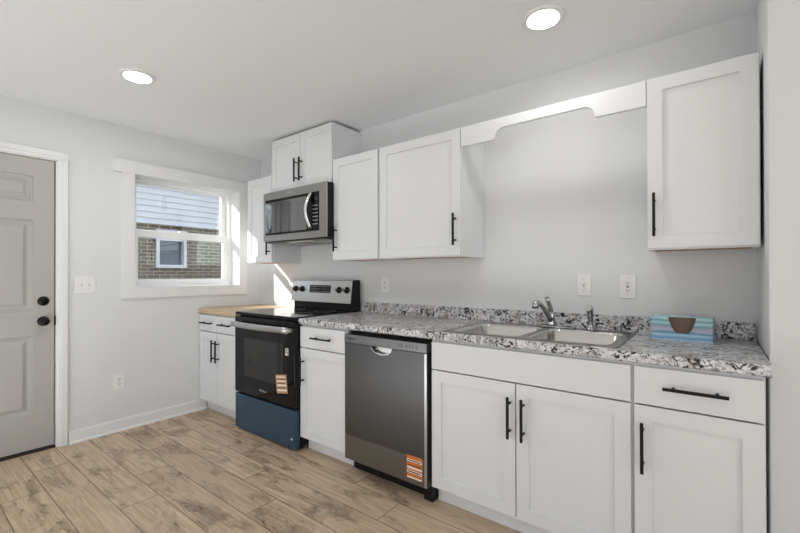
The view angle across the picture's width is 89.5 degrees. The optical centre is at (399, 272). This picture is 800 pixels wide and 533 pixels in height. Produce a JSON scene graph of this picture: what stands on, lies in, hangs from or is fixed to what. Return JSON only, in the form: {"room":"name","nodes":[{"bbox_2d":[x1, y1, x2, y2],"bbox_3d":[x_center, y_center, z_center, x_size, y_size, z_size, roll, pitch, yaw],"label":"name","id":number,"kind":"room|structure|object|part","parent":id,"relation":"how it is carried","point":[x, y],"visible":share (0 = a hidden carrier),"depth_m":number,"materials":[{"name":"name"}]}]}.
{"room":"kitchen","nodes":[
{"label":"kitchen","id":0,"kind":"room"},
{"bbox_2d":[0,95,260,430],"bbox_3d":[-3.514,0.031,1.668,0.240,2.400,6.500,0,0,38],"label":"wall","id":1,"kind":"structure","parent":0,"point":[154,341],"depth_m":3.13,"materials":[{"name":"paint"}]},
{"bbox_2d":[0,152,53,457],"bbox_3d":[-2.727,0.209,2.502,0.107,2.004,0.907,0,0,38],"label":"door","id":2,"kind":"structure","parent":1,"relation":"in","point":[26,183],"depth_m":2.75,"materials":[{"name":"grey paint"}]},
{"bbox_3d":[-2.467,0.336,2.801,0.063,0.066,0.066,0,0,38],"label":"knob","id":3,"kind":"part","parent":2,"relation":"part of","materials":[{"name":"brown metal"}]},
{"bbox_2d":[0,141,68,461],"bbox_3d":[-2.772,0.185,2.538,0.171,2.097,1.058,0,0,38],"label":"trim","id":4,"kind":"structure","parent":1,"relation":"attached to","point":[60,159],"depth_m":2.87,"materials":[{"name":"white paint"}]},
{"bbox_2d":[75,276,95,293],"bbox_3d":[-2.329,0.087,2.991,0.019,0.128,0.128,0,0,38],"label":"light switch","id":5,"kind":"object","parent":1,"relation":"attached to","point":[83,284],"visible":1,"depth_m":2.99,"materials":[{"name":"white plastic"}]},
{"bbox_2d":[113,373,124,389],"bbox_3d":[-2.199,0.850,3.162,0.009,0.125,0.075,0,0,38],"label":"electrical outlet","id":6,"kind":"object","parent":1,"relation":"attached to","point":[118,379],"visible":1,"depth_m":3.16,"materials":[{"name":"white plastic"}]},
{"bbox_2d":[68,399,206,444],"bbox_3d":[-2.078,1.190,3.302,0.028,0.092,1.002,0,0,38],"label":"baseboard","id":7,"kind":"structure","parent":1,"relation":"attached to","point":[110,427],"depth_m":3.23,"materials":[{"name":"white paint"}]},
{"bbox_2d":[113,157,247,298],"bbox_3d":[-1.952,-0.344,3.671,0.259,1.098,1.188,0,0,38],"label":"window","id":8,"kind":"structure","parent":1,"relation":"in","point":[133,172],"depth_m":3.63,"materials":[{"name":"white paint"}]},
{"bbox_3d":[-2.022,-0.540,3.733,0.035,0.472,0.841,0,0,38],"label":"sash","id":9,"kind":"part","parent":8,"relation":"part of","materials":[{"name":"white plastic"}]},
{"bbox_3d":[-1.992,-0.137,3.709,0.035,0.454,0.841,0,0,38],"label":"sash","id":10,"kind":"part","parent":8,"relation":"part of","materials":[{"name":"white plastic"}]},
{"bbox_3d":[-2.011,-0.342,3.725,0.100,0.920,0.905,0,0,38],"label":"frame","id":11,"kind":"part","parent":8,"relation":"part of","materials":[{"name":"white plastic"}]},
{"bbox_2d":[0,407,521,532],"bbox_3d":[-0.844,1.276,-0.397,7.100,0.120,6.900,0,0,38],"label":"floor","id":12,"kind":"structure","parent":0,"point":[199,471],"depth_m":2.27,"materials":[{"name":"brown wood"}]},
{"bbox_2d":[199,313,238,417],"bbox_3d":[-1.396,0.799,3.707,0.608,0.876,0.672,0,0,38],"label":"base cabinet","id":13,"kind":"object","parent":12,"relation":"on","point":[217,335],"visible":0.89,"depth_m":3.46,"materials":[{"name":"white paint"}]},
{"bbox_3d":[-1.694,0.444,3.576,0.293,0.142,0.019,0,0,38],"label":"drawer","id":14,"kind":"part","parent":13,"relation":"part of","materials":[{"name":"white paint"}]},
{"bbox_3d":[-1.694,0.828,3.574,0.293,0.614,0.019,0,0,38],"label":"door","id":15,"kind":"part","parent":13,"relation":"part of","materials":[{"name":"white paint"}]},
{"bbox_3d":[-1.612,0.673,3.475,0.011,0.190,0.040,0,0,38],"label":"bar pull","id":16,"kind":"part","parent":13,"relation":"part of","materials":[{"name":"black metal"}]},
{"bbox_3d":[-1.560,0.673,3.435,0.011,0.190,0.040,0,0,38],"label":"bar pull","id":17,"kind":"part","parent":13,"relation":"part of","materials":[{"name":"black metal"}]},
{"bbox_3d":[-1.462,0.438,3.360,0.190,0.011,0.040,0,0,38],"label":"bar pull","id":18,"kind":"part","parent":13,"relation":"part of","materials":[{"name":"black metal"}]},
{"bbox_3d":[-1.454,0.442,3.391,0.304,0.142,0.019,0,0,38],"label":"drawer","id":19,"kind":"part","parent":13,"relation":"part of","materials":[{"name":"white paint"}]},
{"bbox_3d":[-1.453,0.826,3.389,0.304,0.614,0.019,0,0,38],"label":"door","id":20,"kind":"part","parent":13,"relation":"part of","materials":[{"name":"white paint"}]},
{"bbox_2d":[198,304,293,316],"bbox_3d":[-1.383,0.339,3.717,0.624,0.040,0.648,0,0,38],"label":"countertop","id":21,"kind":"structure","parent":13,"relation":"on","point":[226,310],"depth_m":3.61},
{"bbox_2d":[231,280,359,449],"bbox_3d":[-0.843,0.646,3.221,0.765,1.174,0.724,0,0,38],"label":"electric range","id":22,"kind":"object","parent":12,"relation":"on","point":[267,341],"visible":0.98,"depth_m":3.02,"materials":[{"name":"black metal"}]},
{"bbox_3d":[-1.042,0.397,2.964,0.704,0.044,0.074,0,0,38],"label":"oven handle","id":23,"kind":"part","parent":22,"relation":"part of","materials":[{"name":"metal"}]},
{"bbox_3d":[-1.004,0.636,3.011,0.756,0.593,0.047,0,0,38],"label":"oven door","id":24,"kind":"part","parent":22,"relation":"part of","materials":[{"name":"black glass"}]},
{"bbox_3d":[-1.003,1.084,3.010,0.752,0.266,0.045,0,0,38],"label":"storage drawer","id":25,"kind":"part","parent":22,"relation":"part of","materials":[{"name":"blue metal"}]},
{"bbox_2d":[236,307,356,319],"bbox_3d":[-0.833,0.318,3.237,0.765,0.021,0.598,0,0,38],"label":"cooktop","id":26,"kind":"object","parent":22,"relation":"in","point":[288,313],"depth_m":3.13,"materials":[{"name":"black glass"}]},
{"bbox_3d":[-0.659,0.154,3.470,0.745,0.188,0.098,0,0,38],"label":"control panel","id":27,"kind":"part","parent":22,"relation":"part of","materials":[{"name":"metal"}]},
{"bbox_2d":[299,324,353,464],"bbox_3d":[-0.333,0.793,2.887,0.448,0.876,0.672,0,0,38],"label":"base cabinet","id":28,"kind":"object","parent":12,"relation":"on","point":[322,350],"visible":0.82,"depth_m":2.66,"materials":[{"name":"white paint"}]},
{"bbox_3d":[-0.669,0.668,2.747,0.011,0.190,0.040,0,0,38],"label":"bar pull","id":29,"kind":"part","parent":28,"relation":"part of","materials":[{"name":"black metal"}]},
{"bbox_3d":[-0.513,0.433,2.627,0.190,0.011,0.040,0,0,38],"label":"bar pull","id":30,"kind":"part","parent":28,"relation":"part of","materials":[{"name":"black metal"}]},
{"bbox_3d":[-0.509,0.821,2.660,0.437,0.614,0.019,0,0,38],"label":"door","id":31,"kind":"part","parent":28,"relation":"part of","materials":[{"name":"white paint"}]},
{"bbox_3d":[-0.510,0.437,2.662,0.437,0.142,0.019,0,0,38],"label":"drawer","id":32,"kind":"part","parent":28,"relation":"part of","materials":[{"name":"white paint"}]},
{"bbox_2d":[344,330,437,501],"bbox_3d":[0.091,0.793,2.552,0.614,0.866,0.630,0,0,38],"label":"dishwasher","id":33,"kind":"object","parent":12,"relation":"on","point":[388,378],"visible":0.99,"depth_m":2.28,"materials":[{"name":"grey metal"}]},
{"bbox_3d":[-0.086,0.401,2.328,0.610,0.052,0.054,0,0,38],"label":"control panel","id":34,"kind":"part","parent":33,"relation":"part of","materials":[{"name":"grey metal"}]},
{"bbox_2d":[351,330,432,369],"bbox_3d":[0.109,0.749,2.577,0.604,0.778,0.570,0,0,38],"label":"control panel","id":35,"kind":"object","parent":33,"relation":"in","point":[352,331],"depth_m":2.31,"materials":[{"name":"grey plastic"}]},
{"bbox_3d":[-0.054,1.183,2.360,0.614,0.086,0.050,0,0,38],"label":"kick plate","id":36,"kind":"part","parent":33,"relation":"part of","materials":[{"name":"black plastic"}]},
{"bbox_2d":[432,339,633,532],"bbox_3d":[0.712,0.787,2.081,0.931,0.876,0.672,0,0,38],"label":"base cabinet","id":37,"kind":"object","parent":12,"relation":"on","point":[524,441],"visible":0.93,"depth_m":1.80,"materials":[{"name":"white paint"}]},
{"bbox_3d":[0.353,0.816,1.995,0.455,0.614,0.019,0,0,38],"label":"door","id":38,"kind":"part","parent":37,"relation":"part of","materials":[{"name":"white paint"}]},
{"bbox_3d":[0.497,0.661,1.847,0.011,0.190,0.040,0,0,38],"label":"bar pull","id":39,"kind":"part","parent":37,"relation":"part of","materials":[{"name":"black metal"}]},
{"bbox_3d":[0.547,0.661,1.808,0.011,0.190,0.040,0,0,38],"label":"bar pull","id":40,"kind":"part","parent":37,"relation":"part of","materials":[{"name":"black metal"}]},
{"bbox_2d":[298,302,771,377],"bbox_3d":[0.451,0.289,2.301,2.409,0.119,0.648,0,0,38],"label":"countertop","id":41,"kind":"structure","parent":37,"relation":"on","point":[735,350],"depth_m":2.00,"materials":[{"name":"stone"}]},
{"bbox_2d":[443,322,635,347],"bbox_3d":[0.705,0.393,2.078,0.832,0.182,0.529,0,0,38],"label":"sink","id":42,"kind":"object","parent":41,"relation":"in","point":[578,336],"visible":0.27,"depth_m":2.12,"materials":[{"name":"metal"}]},
{"bbox_3d":[0.534,0.394,2.177,0.363,0.182,0.407,0,0,38],"label":"bowl","id":43,"kind":"part","parent":42,"relation":"part of","materials":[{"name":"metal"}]},
{"bbox_2d":[532,296,575,328],"bbox_3d":[0.796,0.215,2.142,0.200,0.173,0.278,0,0,38],"label":"faucet","id":44,"kind":"object","parent":42,"relation":"on","point":[549,313],"visible":1,"depth_m":2.20,"materials":[{"name":"silver metal"}]},
{"bbox_3d":[0.770,0.209,2.160,0.034,0.139,0.238,0,0,38],"label":"spout","id":45,"kind":"part","parent":44,"relation":"part of","materials":[{"name":"silver metal"}]},
{"bbox_3d":[0.824,0.180,2.228,0.032,0.103,0.086,0,0,38],"label":"lever","id":46,"kind":"part","parent":44,"relation":"part of","materials":[{"name":"silver metal"}]},
{"bbox_3d":[0.865,0.297,2.231,0.200,0.010,0.052,0,0,38],"label":"plate","id":47,"kind":"part","parent":44,"relation":"part of","materials":[{"name":"silver metal"}]},
{"bbox_3d":[0.844,0.392,1.938,0.363,0.182,0.407,0,0,38],"label":"bowl","id":48,"kind":"part","parent":42,"relation":"part of","materials":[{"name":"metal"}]},
{"bbox_2d":[585,304,595,330],"bbox_3d":[0.995,0.232,2.114,0.048,0.138,0.078,0,0,38],"label":"sprayer","id":49,"kind":"object","parent":42,"relation":"on","point":[589,308],"visible":1,"depth_m":2.11,"materials":[{"name":"silver metal"}]},
{"bbox_2d":[651,314,714,343],"bbox_3d":[1.296,0.252,1.851,0.228,0.104,0.121,0,0,42],"label":"printed box","id":50,"kind":"object","parent":41,"relation":"on","point":[701,329],"visible":1,"depth_m":1.82,"materials":[{"name":"teal cardboard"}]},
{"bbox_3d":[0.719,0.814,1.712,0.460,0.614,0.019,0,0,38],"label":"door","id":51,"kind":"part","parent":37,"relation":"part of","materials":[{"name":"white paint"}]},
{"bbox_2d":[633,362,765,532],"bbox_3d":[1.234,0.784,1.678,0.385,0.876,0.672,0,0,38],"label":"base cabinet","id":52,"kind":"object","parent":12,"relation":"on","point":[699,436],"visible":0.95,"depth_m":1.44,"materials":[{"name":"white paint"}]},
{"bbox_3d":[0.915,0.659,1.525,0.011,0.190,0.040,0,0,38],"label":"bar pull","id":53,"kind":"part","parent":52,"relation":"part of","materials":[{"name":"black metal"}]},
{"bbox_3d":[1.042,0.424,1.428,0.190,0.011,0.040,0,0,38],"label":"bar pull","id":54,"kind":"part","parent":52,"relation":"part of","materials":[{"name":"black metal"}]},
{"bbox_3d":[1.058,0.428,1.452,0.375,0.142,0.019,0,0,38],"label":"drawer","id":55,"kind":"part","parent":52,"relation":"part of","materials":[{"name":"white paint"}]},
{"bbox_2d":[0,0,757,159],"bbox_3d":[-0.849,-1.244,-0.385,7.100,0.120,6.900,0,0,38],"label":"ceiling","id":56,"kind":"structure","parent":0,"point":[239,77],"depth_m":2.13,"materials":[{"name":"paint"}]},
{"bbox_2d":[118,68,155,83],"bbox_3d":[-1.556,-1.164,2.394,0.188,0.010,0.188,0,0,38],"label":"recessed light","id":57,"kind":"object","parent":56,"relation":"in","point":[131,74],"visible":1,"depth_m":2.38,"materials":[{"name":"white paint"}]},
{"bbox_2d":[124,71,150,81],"bbox_3d":[-1.556,-1.167,2.394,0.137,0.004,0.137,0,0,-30],"label":"diffuser","id":58,"kind":"object","parent":57,"relation":"attached to","point":[133,76],"depth_m":2.40,"materials":[{"name":"white plastic"}]},
{"bbox_2d":[522,4,564,30],"bbox_3d":[0.659,-1.171,1.859,0.188,0.010,0.188,0,0,38],"label":"recessed light","id":59,"kind":"object","parent":56,"relation":"in","point":[544,15],"visible":1,"depth_m":1.85,"materials":[{"name":"white paint"}]},
{"bbox_2d":[528,9,558,27],"bbox_3d":[0.659,-1.174,1.859,0.137,0.004,0.137,0,0,-30],"label":"diffuser","id":60,"kind":"object","parent":59,"relation":"attached to","point":[538,18],"depth_m":1.86,"materials":[{"name":"white plastic"}]},
{"bbox_2d":[261,12,757,343],"bbox_3d":[1.129,0.025,2.284,6.840,2.400,0.150,0,0,38],"label":"wall","id":61,"kind":"structure","parent":0,"point":[566,193],"depth_m":2.31,"materials":[{"name":"paint"}]},
{"bbox_2d":[248,176,300,263],"bbox_3d":[-1.183,-0.469,3.747,0.376,0.761,0.360,0,0,38],"label":"upper cabinet","id":62,"kind":"object","parent":61,"relation":"attached to","point":[259,252],"visible":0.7,"depth_m":3.66,"materials":[{"name":"white paint"}]},
{"bbox_3d":[-1.263,-0.472,3.642,0.372,0.754,0.018,0,0,38],"label":"door","id":63,"kind":"part","parent":62,"relation":"part of","materials":[{"name":"white paint"}]},
{"bbox_2d":[289,274,293,286],"bbox_3d":[-1.037,0.072,3.855,0.075,0.122,0.009,0,0,38],"label":"electrical outlet","id":64,"kind":"object","parent":61,"relation":"attached to","point":[291,276],"visible":0.97,"depth_m":3.85,"materials":[{"name":"white plastic"}]},
{"bbox_2d":[272,122,360,191],"bbox_3d":[-0.732,-0.913,3.400,0.762,0.460,0.360,0,0,38],"label":"upper cabinet","id":65,"kind":"object","parent":61,"relation":"attached to","point":[306,157],"visible":0.86,"depth_m":3.24,"materials":[{"name":"white paint"}]},
{"bbox_3d":[-0.963,-0.915,3.412,0.378,0.453,0.018,0,0,38],"label":"door","id":66,"kind":"part","parent":65,"relation":"part of","materials":[{"name":"white paint"}]},
{"bbox_3d":[-0.854,-0.838,3.292,0.011,0.190,0.040,0,0,38],"label":"bar pull","id":67,"kind":"part","parent":65,"relation":"part of","materials":[{"name":"black metal"}]},
{"bbox_2d":[264,181,333,245],"bbox_3d":[-0.752,-0.464,3.354,0.794,0.426,0.454,0,0,38],"label":"microwave","id":68,"kind":"object","parent":65,"relation":"attached to","point":[302,215],"visible":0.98,"depth_m":3.17,"materials":[{"name":"silver metal"}]},
{"bbox_3d":[-0.876,-0.466,3.234,0.684,0.297,0.005,0,0,38],"label":"door glass","id":69,"kind":"part","parent":68,"relation":"part of","materials":[{"name":"black glass"}]},
{"bbox_3d":[-0.743,-0.256,3.380,0.740,0.006,0.365,0,0,38],"label":"plate","id":70,"kind":"part","parent":68,"relation":"part of","materials":[{"name":"metal"}]},
{"bbox_3d":[-0.700,-0.474,3.063,0.068,0.268,0.034,0,0,-19],"label":"door handle","id":71,"kind":"part","parent":68,"relation":"part of","materials":[{"name":"metal"}]},
{"bbox_3d":[-0.805,-0.839,3.254,0.011,0.190,0.040,0,0,38],"label":"bar pull","id":72,"kind":"part","parent":65,"relation":"part of","materials":[{"name":"black metal"}]},
{"bbox_3d":[-0.661,-0.917,3.179,0.377,0.453,0.018,0,0,38],"label":"door","id":73,"kind":"part","parent":65,"relation":"part of","materials":[{"name":"white paint"}]},
{"bbox_2d":[332,149,388,261],"bbox_3d":[-0.246,-0.474,3.023,0.461,0.761,0.360,0,0,38],"label":"upper cabinet","id":74,"kind":"object","parent":61,"relation":"attached to","point":[356,228],"visible":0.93,"depth_m":2.91,"materials":[{"name":"white paint"}]},
{"bbox_3d":[-0.486,-0.254,3.005,0.011,0.190,0.040,0,0,38],"label":"bar pull","id":75,"kind":"part","parent":74,"relation":"part of","materials":[{"name":"black metal"}]},
{"bbox_3d":[-0.225,-0.106,3.048,0.429,0.012,0.273,0,0,38],"label":"panel","id":76,"kind":"part","parent":74,"relation":"part of","materials":[{"name":"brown wood"}]},
{"bbox_2d":[381,277,388,292],"bbox_3d":[-0.117,0.093,3.145,0.078,0.122,0.009,0,0,38],"label":"electrical outlet","id":77,"kind":"object","parent":61,"relation":"attached to","point":[384,280],"visible":1,"depth_m":3.14,"materials":[{"name":"white plastic"}]},
{"bbox_2d":[379,128,484,259],"bbox_3d":[0.190,-0.477,2.687,0.637,0.761,0.360,0,0,38],"label":"upper cabinet","id":78,"kind":"object","parent":61,"relation":"attached to","point":[432,187],"visible":0.99,"depth_m":2.55,"materials":[{"name":"white paint"}]},
{"bbox_3d":[0.211,-0.108,2.712,0.605,0.012,0.273,0,0,38],"label":"panel","id":79,"kind":"part","parent":78,"relation":"part of","materials":[{"name":"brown wood"}]},
{"bbox_3d":[0.319,-0.259,2.385,0.011,0.190,0.040,0,0,38],"label":"bar pull","id":80,"kind":"part","parent":78,"relation":"part of","materials":[{"name":"black metal"}]},
{"bbox_2d":[461,81,645,147],"bbox_3d":[0.737,-0.804,2.106,0.940,0.114,0.019,0,0,38],"label":"valance board","id":81,"kind":"object","parent":78,"relation":"attached to","point":[630,97],"visible":1,"depth_m":2.00,"materials":[{"name":"white paint"}]},
{"bbox_2d":[361,302,755,340],"bbox_3d":[0.643,0.270,2.550,2.409,0.079,0.019,0,0,38],"label":"backsplash","id":82,"kind":"structure","parent":61,"relation":"attached to","point":[723,329],"depth_m":2.40,"materials":[{"name":"stone"}]},
{"bbox_2d":[577,274,590,295],"bbox_3d":[1.026,0.067,2.256,0.075,0.122,0.019,0,0,38],"label":"light switch","id":83,"kind":"object","parent":61,"relation":"attached to","point":[583,280],"visible":1,"depth_m":2.26,"materials":[{"name":"white plastic"}]},
{"bbox_2d":[619,275,635,298],"bbox_3d":[1.200,0.073,2.128,0.078,0.124,0.010,0,0,38],"label":"electrical outlet","id":84,"kind":"object","parent":61,"relation":"attached to","point":[627,283],"visible":1,"depth_m":2.12,"materials":[{"name":"white plastic"}]},
{"bbox_2d":[624,281,630,285],"bbox_3d":[1.199,0.054,2.126,0.033,0.027,0.003,0,0,38],"label":"socket","id":85,"kind":"object","parent":84,"relation":"attached to","point":[626,283],"depth_m":2.13,"materials":[{"name":"white plastic"}]},
{"bbox_2d":[624,288,630,292],"bbox_3d":[1.199,0.093,2.126,0.033,0.027,0.003,0,0,38],"label":"socket","id":86,"kind":"object","parent":84,"relation":"attached to","point":[626,290],"depth_m":2.13,"materials":[{"name":"white plastic"}]},
{"bbox_2d":[647,52,760,252],"bbox_3d":[1.339,-0.483,1.800,0.382,0.761,0.360,0,0,38],"label":"upper cabinet","id":87,"kind":"object","parent":61,"relation":"attached to","point":[703,122],"visible":1,"depth_m":1.69,"materials":[{"name":"white paint"}]},
{"bbox_3d":[1.114,-0.255,1.770,0.011,0.190,0.040,0,0,38],"label":"bar pull","id":88,"kind":"part","parent":87,"relation":"part of","materials":[{"name":"black metal"}]},
{"bbox_3d":[1.360,-0.115,1.824,0.350,0.012,0.273,0,0,38],"label":"panel","id":89,"kind":"part","parent":87,"relation":"part of","materials":[{"name":"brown wood"}]},
{"bbox_2d":[756,0,799,532],"bbox_3d":[2.560,0.015,0.795,2.755,2.400,0.460,0,0,38],"label":"wall","id":90,"kind":"structure","parent":0,"point":[777,21],"depth_m":1.44,"materials":[{"name":"paint"}]},
{"label":"outside","id":91,"kind":"structure","parent":0,"visible":0},
{"bbox_3d":[-16.456,1.718,9.440,29.758,0.150,50.000,0,0,38],"label":"ground","id":92,"kind":"structure","parent":91,"visible":0},
{"bbox_2d":[136,184,220,278],"bbox_3d":[-6.239,-0.697,10.468,6.800,4.650,10.500,0,0,38],"label":"neighbouring house","id":93,"kind":"structure","parent":92,"relation":"on","point":[161,209],"depth_m":7.96,"materials":[{"name":"brown brick"}]}
]}

